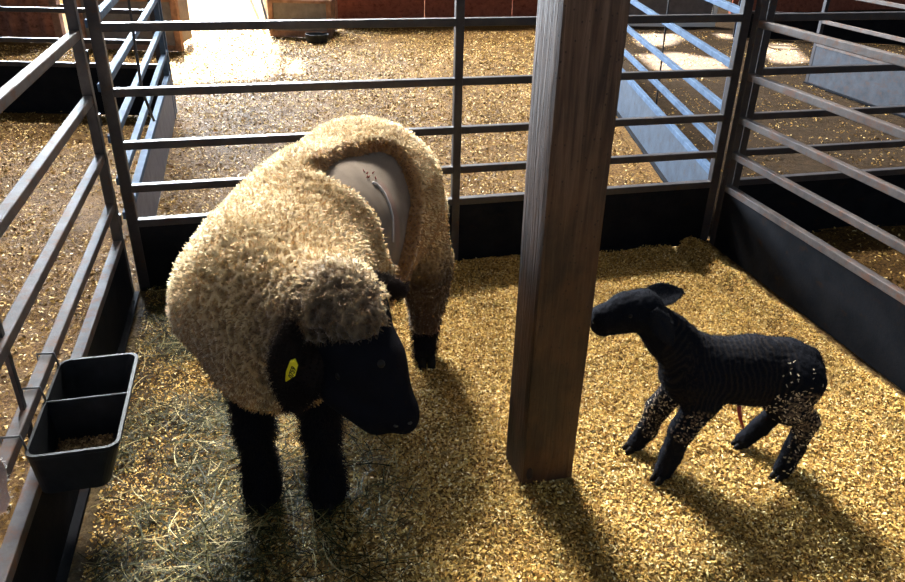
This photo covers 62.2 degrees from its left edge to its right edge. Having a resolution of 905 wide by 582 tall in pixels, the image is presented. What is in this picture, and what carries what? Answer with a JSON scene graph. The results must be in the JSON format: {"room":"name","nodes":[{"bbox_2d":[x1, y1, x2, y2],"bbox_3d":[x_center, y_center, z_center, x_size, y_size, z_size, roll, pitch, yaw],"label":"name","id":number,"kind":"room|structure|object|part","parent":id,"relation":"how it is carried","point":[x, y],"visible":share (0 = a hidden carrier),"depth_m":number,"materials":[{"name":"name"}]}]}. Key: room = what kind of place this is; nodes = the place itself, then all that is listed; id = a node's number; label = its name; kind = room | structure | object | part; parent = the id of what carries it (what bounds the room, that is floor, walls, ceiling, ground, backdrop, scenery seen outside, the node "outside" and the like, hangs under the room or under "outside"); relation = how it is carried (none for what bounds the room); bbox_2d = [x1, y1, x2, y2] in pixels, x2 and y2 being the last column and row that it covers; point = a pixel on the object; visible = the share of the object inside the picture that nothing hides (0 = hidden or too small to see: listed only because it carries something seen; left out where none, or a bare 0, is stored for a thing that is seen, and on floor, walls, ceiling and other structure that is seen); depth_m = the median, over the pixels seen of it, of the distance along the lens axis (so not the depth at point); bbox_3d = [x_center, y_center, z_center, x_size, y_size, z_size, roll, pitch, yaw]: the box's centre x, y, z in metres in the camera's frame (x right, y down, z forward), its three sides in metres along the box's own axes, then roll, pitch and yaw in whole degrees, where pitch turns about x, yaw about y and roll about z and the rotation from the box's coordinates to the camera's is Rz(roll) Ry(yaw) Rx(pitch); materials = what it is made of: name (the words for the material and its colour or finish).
{"room":"farm building","nodes":[
{"label":"farm building","id":0,"kind":"room"},
{"bbox_2d":[0,0,55,37],"bbox_3d":[-6.176,-3.639,8.407,3.082,1.600,0.056,0,28,-2],"label":"wall","id":1,"kind":"structure","parent":0,"point":[12,24],"depth_m":8.72,"materials":[{"name":"red wood"}]},
{"bbox_2d":[48,0,65,37],"bbox_3d":[-4.377,-3.598,8.494,0.510,1.500,0.100,1,28,0],"label":"wall","id":2,"kind":"structure","parent":0,"point":[57,18],"depth_m":8.71,"materials":[{"name":"brown wood"}]},
{"bbox_2d":[337,0,537,18],"bbox_3d":[0.235,-4.382,10.408,3.868,1.300,0.061,-6,29,-14],"label":"wall","id":3,"kind":"structure","parent":0,"point":[347,9],"depth_m":10.44,"materials":[{"name":"red wood"}]},
{"bbox_2d":[335,0,337,18],"bbox_3d":[-1.566,-4.005,9.918,0.060,1.000,0.060,1,28,0],"label":"batten","id":4,"kind":"object","parent":3,"relation":"attached to","point":[336,8],"visible":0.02,"depth_m":10.03,"materials":[{"name":"brown wood"}]},
{"bbox_2d":[0,0,904,581],"bbox_3d":[1.067,-2.853,8.946,20.000,0.091,21.500,1,28,0],"label":"floor","id":5,"kind":"structure","parent":0,"point":[199,10],"depth_m":3.49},
{"bbox_2d":[0,0,139,581],"bbox_3d":[-1.016,0.276,1.588,0.061,1.280,3.603,-6,29,-13],"label":"panel","id":6,"kind":"object","parent":5,"relation":"on","point":[39,543],"visible":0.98,"depth_m":2.22,"materials":[{"name":"metal"}]},
{"bbox_3d":[-1.016,-0.165,1.350,0.034,0.034,3.600,-6,29,-13],"label":"rail","id":7,"kind":"part","parent":6,"relation":"part of","materials":[{"name":"metal"}]},
{"bbox_3d":[-1.021,0.053,1.466,0.034,0.034,3.600,-6,29,-13],"label":"rail","id":8,"kind":"part","parent":6,"relation":"part of","materials":[{"name":"metal"}]},
{"bbox_3d":[-1.026,0.263,1.577,0.034,0.034,3.600,-6,29,-13],"label":"rail","id":9,"kind":"part","parent":6,"relation":"part of","materials":[{"name":"metal"}]},
{"bbox_3d":[-1.030,0.453,1.678,0.034,0.034,3.600,-6,29,-13],"label":"rail","id":10,"kind":"part","parent":6,"relation":"part of","materials":[{"name":"metal"}]},
{"bbox_2d":[0,352,138,493],"bbox_3d":[-1.014,0.336,2.046,0.269,0.188,0.444,-6,29,-13],"label":"trough","id":11,"kind":"object","parent":6,"relation":"hanging from","point":[86,396],"visible":0.88,"depth_m":2.06,"materials":[{"name":"black plastic"}]},
{"bbox_2d":[56,433,114,451],"bbox_3d":[-0.988,0.448,1.998,0.147,0.033,0.183,-5,29,-12],"label":"leftover feed","id":12,"kind":"object","parent":11,"relation":"in","point":[80,444],"visible":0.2,"depth_m":2.05,"materials":[{"name":"brown food"}]},
{"bbox_2d":[86,50,122,225],"bbox_3d":[-1.450,-0.548,3.141,0.027,1.220,0.028,1,28,0],"label":"pin","id":13,"kind":"object","parent":6,"relation":"attached to","point":[86,50],"visible":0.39,"depth_m":3.06,"materials":[{"name":"grey metal"}]},
{"bbox_2d":[0,0,163,114],"bbox_3d":[-3.922,-1.879,5.867,3.271,0.950,0.063,1,28,-1],"label":"panel","id":14,"kind":"object","parent":5,"relation":"on","point":[57,90],"visible":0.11,"depth_m":5.98,"materials":[{"name":"paint"}]},
{"bbox_3d":[-3.915,-2.163,5.729,3.271,0.034,0.034,1,28,-1],"label":"rail","id":15,"kind":"part","parent":14,"relation":"part of","materials":[{"name":"metal"}]},
{"bbox_3d":[-3.920,-1.964,5.834,3.271,0.034,0.034,1,28,-1],"label":"rail","id":16,"kind":"part","parent":14,"relation":"part of","materials":[{"name":"metal"}]},
{"bbox_2d":[84,0,176,218],"bbox_3d":[-1.871,-1.329,4.570,0.039,1.280,3.120,-6,29,-14],"label":"panel","id":17,"kind":"object","parent":5,"relation":"on","point":[151,165],"visible":0.6,"depth_m":4.41,"materials":[{"name":"metal"}]},
{"bbox_3d":[-1.860,-1.783,4.329,0.034,0.034,3.120,-6,29,-14],"label":"rail","id":18,"kind":"part","parent":17,"relation":"part of","materials":[{"name":"metal"}]},
{"bbox_3d":[-1.865,-1.558,4.448,0.034,0.034,3.120,-6,29,-14],"label":"rail","id":19,"kind":"part","parent":17,"relation":"part of","materials":[{"name":"metal"}]},
{"bbox_3d":[-1.870,-1.364,4.551,0.034,0.034,3.120,-6,29,-14],"label":"rail","id":20,"kind":"part","parent":17,"relation":"part of","materials":[{"name":"metal"}]},
{"bbox_2d":[127,0,154,121],"bbox_3d":[-1.576,-1.626,3.578,0.050,1.652,0.024,1,28,0],"label":"hanging cord","id":21,"kind":"object","parent":17,"relation":"hanging from","point":[128,1],"visible":0.76,"depth_m":3.81,"materials":[{"name":"black fabric"}]},
{"bbox_3d":[-1.874,-1.196,4.640,0.034,0.034,3.120,-6,29,-14],"label":"rail","id":22,"kind":"part","parent":17,"relation":"part of","materials":[{"name":"metal"}]},
{"bbox_2d":[76,0,191,51],"bbox_3d":[-3.598,-3.113,8.554,1.130,0.620,0.550,1,28,0],"label":"door","id":23,"kind":"structure","parent":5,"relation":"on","point":[172,10],"depth_m":8.38,"materials":[{"name":"brown wood"}]},
{"bbox_3d":[-4.130,-3.015,8.347,0.070,0.620,0.080,1,28,0],"label":"corner post","id":24,"kind":"part","parent":23,"relation":"part of","materials":[{"name":"brown wood"}]},
{"bbox_3d":[-3.606,-2.758,8.483,1.100,0.060,0.070,1,28,0],"label":"rail","id":25,"kind":"part","parent":23,"relation":"part of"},
{"bbox_3d":[-3.595,-3.217,8.239,1.100,0.060,0.070,1,28,0],"label":"rail","id":26,"kind":"part","parent":23,"relation":"part of","materials":[{"name":"brown wood"}]},
{"bbox_3d":[-3.071,-2.991,8.347,0.070,0.620,0.080,1,28,0],"label":"corner post","id":27,"kind":"part","parent":23,"relation":"part of","materials":[{"name":"brown wood"}]},
{"bbox_3d":[-3.098,-3.100,8.595,0.020,0.460,0.480,1,28,0],"label":"board panel","id":28,"kind":"part","parent":23,"relation":"part of","materials":[{"name":"brown wood"}]},
{"bbox_2d":[249,0,265,33],"bbox_3d":[-2.611,-3.797,9.566,0.036,0.904,0.808,-20,35,-34],"label":"leaning pole","id":29,"kind":"object","parent":5,"relation":"on","point":[251,1],"visible":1,"depth_m":9.52,"materials":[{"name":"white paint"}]},
{"bbox_2d":[260,0,269,32],"bbox_3d":[-2.486,-3.837,9.645,0.028,0.898,0.734,-13,31,-26],"label":"leaning pole","id":30,"kind":"object","parent":5,"relation":"on","point":[262,4],"visible":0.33,"depth_m":9.60,"materials":[{"name":"metal"}]},
{"bbox_2d":[267,0,335,37],"bbox_3d":[-1.902,-3.524,9.572,0.780,0.460,0.530,1,28,-1],"label":"door","id":31,"kind":"structure","parent":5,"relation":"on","point":[277,9],"depth_m":9.34,"materials":[{"name":"brown wood"}]},
{"bbox_3d":[-2.260,-3.407,9.359,0.060,0.440,0.050,1,28,-1],"label":"corner post","id":32,"kind":"part","parent":31,"relation":"part of","materials":[{"name":"brown wood"}]},
{"bbox_3d":[-1.896,-3.578,9.269,0.720,0.040,0.045,1,28,-1],"label":"rail","id":33,"kind":"part","parent":31,"relation":"part of","materials":[{"name":"brown wood"}]},
{"bbox_3d":[-1.900,-3.421,9.369,0.680,0.330,0.015,1,28,-1],"label":"panel","id":34,"kind":"part","parent":31,"relation":"part of","materials":[{"name":"brown wood"}]},
{"bbox_3d":[-1.904,-3.238,9.450,0.720,0.070,0.045,1,28,-1],"label":"rail","id":35,"kind":"part","parent":31,"relation":"part of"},
{"bbox_3d":[-1.541,-3.397,9.371,0.060,0.440,0.050,1,28,-1],"label":"corner post","id":36,"kind":"part","parent":31,"relation":"part of","materials":[{"name":"brown wood"}]},
{"bbox_3d":[-1.541,-3.499,9.606,0.015,0.400,0.500,1,28,-1],"label":"panel","id":37,"kind":"part","parent":31,"relation":"part of","materials":[{"name":"brown wood"}]},
{"bbox_2d":[0,28,651,546],"bbox_3d":[-2.324,-1.226,5.721,7.327,0.077,10.026,1,28,0],"label":"wood shavings","id":38,"kind":"object","parent":5,"relation":"on","point":[218,41],"visible":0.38,"depth_m":6.48},
{"bbox_2d":[0,459,12,514],"bbox_3d":[-1.796,0.508,1.587,1.717,0.859,0.498,1,28,0],"label":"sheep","id":39,"kind":"object","parent":38,"relation":"on","point":[4,494],"visible":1,"depth_m":1.59},
{"bbox_2d":[305,32,327,43],"bbox_3d":[-1.648,-3.075,9.122,0.290,0.100,0.232,1,28,0],"label":"tub","id":40,"kind":"object","parent":38,"relation":"on","point":[311,37],"visible":1,"depth_m":9.06,"materials":[{"name":"black plastic"}]},
{"bbox_2d":[83,0,753,290],"bbox_3d":[-0.015,-0.704,3.477,2.905,1.280,0.061,-5,29,-12],"label":"panel","id":41,"kind":"object","parent":5,"relation":"on","point":[636,215],"visible":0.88,"depth_m":3.46,"materials":[{"name":"paint"}]},
{"bbox_3d":[-0.007,-1.163,3.244,2.895,0.034,0.034,-5,29,-12],"label":"rail","id":42,"kind":"part","parent":41,"relation":"part of","materials":[{"name":"metal"}]},
{"bbox_3d":[-0.012,-0.939,3.364,2.895,0.034,0.034,-5,29,-12],"label":"rail","id":43,"kind":"part","parent":41,"relation":"part of","materials":[{"name":"metal"}]},
{"bbox_3d":[-0.017,-0.743,3.468,2.895,0.034,0.034,-5,29,-12],"label":"rail","id":44,"kind":"part","parent":41,"relation":"part of","materials":[{"name":"metal"}]},
{"bbox_3d":[-0.021,-0.575,3.557,2.895,0.034,0.034,-5,29,-12],"label":"rail","id":45,"kind":"part","parent":41,"relation":"part of","materials":[{"name":"metal"}]},
{"bbox_2d":[80,235,904,581],"bbox_3d":[0.340,0.417,2.751,3.496,0.109,2.987,1,28,0],"label":"wood shavings","id":46,"kind":"object","parent":5,"relation":"on","point":[861,372],"visible":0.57,"depth_m":2.41},
{"bbox_2d":[68,283,464,581],"bbox_3d":[-0.557,0.594,2.317,1.107,0.054,2.990,-5,29,-12],"label":"hay","id":47,"kind":"object","parent":46,"relation":"on","point":[265,528],"visible":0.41,"depth_m":2.21},
{"bbox_2d":[165,114,455,517],"bbox_3d":[-0.396,0.046,2.411,0.785,0.977,1.474,1,28,0],"label":"ewe","id":48,"kind":"object","parent":46,"relation":"on","point":[284,295],"visible":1,"depth_m":1.98,"materials":[{"name":"fur"}]},
{"bbox_2d":[506,0,630,485],"bbox_3d":[0.315,-1.018,1.587,0.172,3.660,0.147,-7,29,-15],"label":"timber post","id":49,"kind":"object","parent":5,"relation":"on","point":[579,49],"visible":0.99,"depth_m":1.97,"materials":[{"name":"brown wood"}]},
{"bbox_2d":[628,0,717,26],"bbox_3d":[3.007,-4.229,10.648,1.620,0.900,0.070,-1,28,-4],"label":"gate","id":50,"kind":"object","parent":5,"relation":"on","point":[659,6],"visible":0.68,"depth_m":10.76,"materials":[{"name":"grey metal"}]},
{"bbox_3d":[2.970,-3.849,10.825,1.560,0.060,0.030,-1,28,-4],"label":"rail","id":51,"kind":"part","parent":50,"relation":"part of","materials":[{"name":"grey metal"}]},
{"bbox_3d":[3.785,-4.242,10.707,0.060,0.900,0.060,-1,28,-4],"label":"pale frame","id":52,"kind":"part","parent":50,"relation":"part of","materials":[{"name":"white paint"}]},
{"bbox_2d":[616,0,740,182],"bbox_3d":[1.438,-1.937,5.861,0.063,1.280,4.400,1,28,0],"label":"panel","id":53,"kind":"object","parent":5,"relation":"on","point":[633,101],"visible":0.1,"depth_m":4.95,"materials":[{"name":"metal"}]},
{"bbox_2d":[655,0,669,104],"bbox_3d":[1.482,-2.177,4.992,0.034,1.880,0.014,15,31,23],"label":"hanging cord","id":54,"kind":"object","parent":53,"relation":"hanging from","point":[668,0],"visible":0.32,"depth_m":5.24,"materials":[{"name":"black fabric"}]},
{"bbox_3d":[1.445,-1.804,5.931,0.034,0.034,4.400,1,28,0],"label":"rail","id":55,"kind":"part","parent":53,"relation":"part of","materials":[{"name":"metal"}]},
{"bbox_3d":[1.449,-1.972,5.842,0.034,0.034,4.400,1,28,0],"label":"rail","id":56,"kind":"part","parent":53,"relation":"part of","materials":[{"name":"metal"}]},
{"bbox_3d":[1.454,-2.166,5.739,0.034,0.034,4.400,1,28,0],"label":"rail","id":57,"kind":"part","parent":53,"relation":"part of","materials":[{"name":"metal"}]},
{"bbox_3d":[1.459,-2.391,5.620,0.034,0.034,4.400,1,28,0],"label":"rail","id":58,"kind":"part","parent":53,"relation":"part of","materials":[{"name":"metal"}]},
{"bbox_2d":[590,282,827,485],"bbox_3d":[0.779,0.282,2.344,0.752,0.635,0.266,1,28,0],"label":"lamb","id":59,"kind":"object","parent":5,"relation":"on","point":[699,372],"visible":1,"depth_m":2.24,"materials":[{"name":"black"}]},
{"bbox_3d":[0.904,0.384,2.358,0.019,0.099,0.046,-17,33,-30],"label":"umbilical cord","id":60,"kind":"part","parent":59,"relation":"part of","materials":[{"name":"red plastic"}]},
{"bbox_2d":[624,30,904,281],"bbox_3d":[4.008,-1.312,6.161,5.068,0.067,9.818,1,28,0],"label":"wood shavings","id":61,"kind":"object","parent":5,"relation":"on","point":[635,30],"visible":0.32,"depth_m":6.42},
{"bbox_2d":[709,0,904,391],"bbox_3d":[1.851,0.000,2.234,0.041,1.280,3.603,-6,29,-13],"label":"panel","id":62,"kind":"object","parent":5,"relation":"on","point":[864,311],"visible":1,"depth_m":3.26,"materials":[{"name":"metal"}]},
{"bbox_2d":[722,37,752,185],"bbox_3d":[1.417,-0.809,3.759,0.027,1.220,0.028,1,28,0],"label":"pin","id":63,"kind":"object","parent":62,"relation":"attached to","point":[751,39],"visible":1,"depth_m":3.67,"materials":[{"name":"grey metal"}]},
{"bbox_3d":[1.849,0.122,2.297,0.034,0.034,3.600,-6,29,-13],"label":"rail","id":64,"kind":"part","parent":62,"relation":"part of","materials":[{"name":"metal"}]},
{"bbox_3d":[1.852,-0.037,2.213,0.034,0.034,3.600,-6,29,-13],"label":"rail","id":65,"kind":"part","parent":62,"relation":"part of","materials":[{"name":"metal"}]},
{"bbox_3d":[1.857,-0.223,2.114,0.034,0.034,3.600,-6,29,-13],"label":"rail","id":66,"kind":"part","parent":62,"relation":"part of","materials":[{"name":"metal"}]},
{"bbox_3d":[1.862,-0.438,2.000,0.034,0.034,3.600,-6,29,-13],"label":"rail","id":67,"kind":"part","parent":62,"relation":"part of","materials":[{"name":"metal"}]},
{"bbox_2d":[732,0,904,232],"bbox_3d":[2.937,-0.983,4.132,3.000,1.280,0.061,-5,29,-12],"label":"panel","id":68,"kind":"object","parent":5,"relation":"on","point":[868,203],"visible":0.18,"depth_m":4.04,"materials":[{"name":"paint"}]},
{"bbox_3d":[2.932,-0.854,4.212,3.000,0.034,0.034,-5,29,-12],"label":"rail","id":69,"kind":"part","parent":68,"relation":"part of","materials":[{"name":"metal"}]},
{"bbox_3d":[2.936,-1.021,4.123,3.000,0.034,0.034,-5,29,-12],"label":"rail","id":70,"kind":"part","parent":68,"relation":"part of","materials":[{"name":"metal"}]},
{"bbox_3d":[2.940,-1.217,4.019,3.000,0.034,0.034,-5,29,-12],"label":"rail","id":71,"kind":"part","parent":68,"relation":"part of","materials":[{"name":"metal"}]},
{"bbox_3d":[2.946,-1.442,3.900,3.000,0.034,0.034,-5,29,-12],"label":"rail","id":72,"kind":"part","parent":68,"relation":"part of","materials":[{"name":"metal"}]},
{"bbox_2d":[732,0,904,44],"bbox_3d":[5.736,-3.680,9.682,3.934,0.950,0.061,5,28,6],"label":"panel","id":73,"kind":"object","parent":5,"relation":"on","point":[896,27],"visible":0.34,"depth_m":9.90,"materials":[{"name":"paint"}]},
{"bbox_2d":[803,0,904,117],"bbox_3d":[3.882,-2.161,6.528,0.061,1.150,2.122,-5,29,-13],"label":"panel","id":74,"kind":"object","parent":5,"relation":"on","point":[883,88],"visible":0.69,"depth_m":7.00,"materials":[{"name":"metal"}]},
{"bbox_3d":[3.892,-2.184,6.520,0.034,0.034,2.115,-5,29,-13],"label":"rail","id":75,"kind":"part","parent":74,"relation":"part of","materials":[{"name":"metal"}]},
{"bbox_3d":[3.898,-2.414,6.398,0.034,0.034,2.115,-5,29,-13],"label":"rail","id":76,"kind":"part","parent":74,"relation":"part of","materials":[{"name":"metal"}]},
{"bbox_2d":[728,0,904,13],"bbox_3d":[6.921,-5.500,12.594,5.092,1.500,0.062,-8,29,-17],"label":"wall","id":77,"kind":"structure","parent":0,"point":[782,5],"depth_m":12.66,"materials":[{"name":"red wood"}]}
]}

